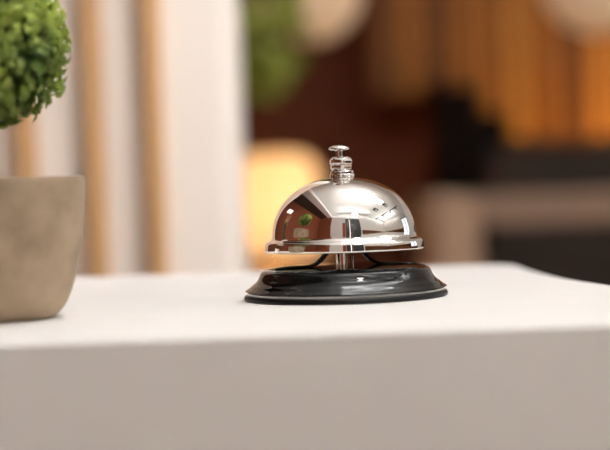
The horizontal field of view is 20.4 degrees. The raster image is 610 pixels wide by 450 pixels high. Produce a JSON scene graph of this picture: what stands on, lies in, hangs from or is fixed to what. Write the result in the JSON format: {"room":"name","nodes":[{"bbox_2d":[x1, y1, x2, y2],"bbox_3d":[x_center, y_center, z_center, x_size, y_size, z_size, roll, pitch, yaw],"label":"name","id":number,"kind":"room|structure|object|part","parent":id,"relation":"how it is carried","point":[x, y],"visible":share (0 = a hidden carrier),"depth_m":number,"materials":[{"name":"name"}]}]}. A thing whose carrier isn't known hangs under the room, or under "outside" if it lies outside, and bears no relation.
{"room":"hotel lobby","nodes":[
{"label":"hotel lobby","id":0,"kind":"room"},
{"bbox_2d":[0,176,84,322],"bbox_3d":[-0.120,0.009,0.655,0.071,0.054,0.071,-2,2,0],"label":"pot","id":1,"kind":"object","parent":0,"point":[42,218],"depth_m":0.63,"materials":[{"name":"beige concrete"}]},
{"bbox_2d":[0,0,248,277],"bbox_3d":[-0.249,0.238,1.509,0.406,1.660,0.196,-2,2,0],"label":"wall","id":2,"kind":"structure","parent":0,"point":[149,112],"depth_m":1.43,"materials":[{"name":"white paint"}]},
{"bbox_3d":[-0.088,0.233,1.519,0.083,1.660,0.175,-2,2,0],"label":"panel","id":3,"kind":"part","parent":2,"relation":"part of","materials":[{"name":"white paint"}]},
{"bbox_2d":[240,0,609,271],"bbox_3d":[1.276,-0.455,4.240,5.820,2.800,0.100,-2,2,0],"label":"wall","id":4,"kind":"structure","parent":0,"point":[328,103],"depth_m":4.20,"materials":[{"name":"brown wood"}]},
{"bbox_3d":[1.230,-1.833,1.528,6.020,0.100,5.450,-2,2,0],"label":"ceiling","id":5,"kind":"structure","parent":0,"visible":0},
{"bbox_2d":[240,0,314,104],"bbox_3d":[-0.087,-0.967,2.524,0.184,1.595,0.214,-2,2,0],"label":"hanging plant","id":6,"kind":"object","parent":5,"relation":"hanging from","point":[265,59],"visible":0.75,"depth_m":2.50,"materials":[{"name":"green plant"}]},
{"bbox_2d":[262,0,359,42],"bbox_3d":[-0.009,-1.064,3.173,0.188,1.442,0.188,-2,2,0],"label":"pendant lamp","id":7,"kind":"object","parent":5,"relation":"hanging from","point":[327,19],"visible":0.68,"depth_m":3.13,"materials":[{"name":"white glass"}]},
{"bbox_2d":[545,0,609,33],"bbox_3d":[0.529,-1.081,3.173,0.210,1.442,0.210,-2,2,0],"label":"pendant lamp","id":8,"kind":"object","parent":5,"relation":"hanging from","point":[586,16],"visible":1,"depth_m":3.14,"materials":[{"name":"white glass"}]},
{"bbox_3d":[1.326,1.064,1.605,6.020,0.100,5.450,-2,2,0],"label":"floor","id":9,"kind":"structure","parent":0,"visible":0},
{"bbox_2d":[0,265,609,449],"bbox_3d":[-0.377,0.568,0.769,1.108,1.050,0.401,-2,2,0],"label":"countertop","id":10,"kind":"structure","parent":9,"relation":"on","point":[512,357],"depth_m":0.56,"materials":[{"name":"white laminate"}]},
{"bbox_2d":[0,0,84,322],"bbox_3d":[-0.122,-0.033,0.654,0.071,0.139,0.071,-3,2,-32],"label":"potted topiary","id":11,"kind":"object","parent":10,"relation":"on","point":[42,218],"visible":1,"depth_m":0.63,"materials":[{"name":"grey ceramic"}]},
{"bbox_2d":[244,145,447,304],"bbox_3d":[0.016,-0.002,0.713,0.086,0.064,0.086,-2,2,-4],"label":"bell","id":12,"kind":"object","parent":10,"relation":"on","point":[343,214],"visible":1,"depth_m":0.69,"materials":[{"name":"silver metal"}]},
{"bbox_2d":[330,170,353,173],"bbox_3d":[0.016,-0.022,0.713,0.010,0.001,0.010,-2,2,0],"label":"washer","id":13,"kind":"object","parent":12,"relation":"in","point":[333,171],"depth_m":0.71,"materials":[{"name":"silver metal"}]},
{"bbox_2d":[330,173,354,177],"bbox_3d":[0.016,-0.021,0.713,0.010,0.002,0.010,-3,2,-26],"label":"washer","id":14,"kind":"object","parent":12,"relation":"in","point":[333,175],"depth_m":0.71,"materials":[{"name":"silver metal"}]},
{"bbox_3d":[0.016,-0.001,0.713,0.007,0.037,0.007,-2,2,0],"label":"post","id":15,"kind":"part","parent":12,"relation":"part of","materials":[{"name":"silver metal"}]},
{"bbox_2d":[432,86,481,264],"bbox_3d":[0.345,0.348,3.716,0.073,1.285,0.290,-2,2,0],"label":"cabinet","id":16,"kind":"object","parent":9,"relation":"on","point":[454,109],"visible":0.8,"depth_m":3.56,"materials":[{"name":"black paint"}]},
{"bbox_2d":[368,0,609,138],"bbox_3d":[0.602,-0.325,3.948,0.895,2.600,0.110,-2,2,0],"label":"screen","id":17,"kind":"object","parent":9,"relation":"on","point":[550,78],"visible":0.76,"depth_m":3.90,"materials":[{"name":"brown wood"}]},
{"bbox_2d":[413,189,609,265],"bbox_3d":[0.760,0.469,2.739,1.108,1.068,0.460,-2,2,0],"label":"bar table","id":18,"kind":"object","parent":9,"relation":"on","point":[448,225],"visible":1,"depth_m":2.50,"materials":[{"name":"beige wood"}]},
{"bbox_3d":[0.240,0.486,2.739,0.068,1.068,0.460,-2,2,0],"label":"leg","id":19,"kind":"part","parent":18,"relation":"part of","materials":[{"name":"brown wood"}]},
{"bbox_2d":[478,112,609,284],"bbox_3d":[1.000,0.361,3.427,1.224,1.230,0.870,-2,2,0],"label":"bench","id":20,"kind":"object","parent":9,"relation":"on","point":[577,252],"visible":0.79,"depth_m":3.42,"materials":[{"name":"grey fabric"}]},
{"bbox_3d":[0.398,-0.171,3.702,0.054,0.140,0.270,-2,2,0],"label":"panel","id":21,"kind":"part","parent":20,"relation":"part of","materials":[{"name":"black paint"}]},
{"bbox_3d":[-0.076,0.561,3.322,0.530,0.907,0.447,-2,2,0],"label":"cabinet","id":22,"kind":"object","parent":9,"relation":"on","visible":0},
{"bbox_2d":[245,153,321,267],"bbox_3d":[-0.059,-0.016,3.301,0.185,0.247,0.185,-2,2,0],"label":"table lamp","id":23,"kind":"object","parent":22,"relation":"on","point":[271,178],"visible":0.52,"depth_m":3.22,"materials":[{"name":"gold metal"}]}
]}

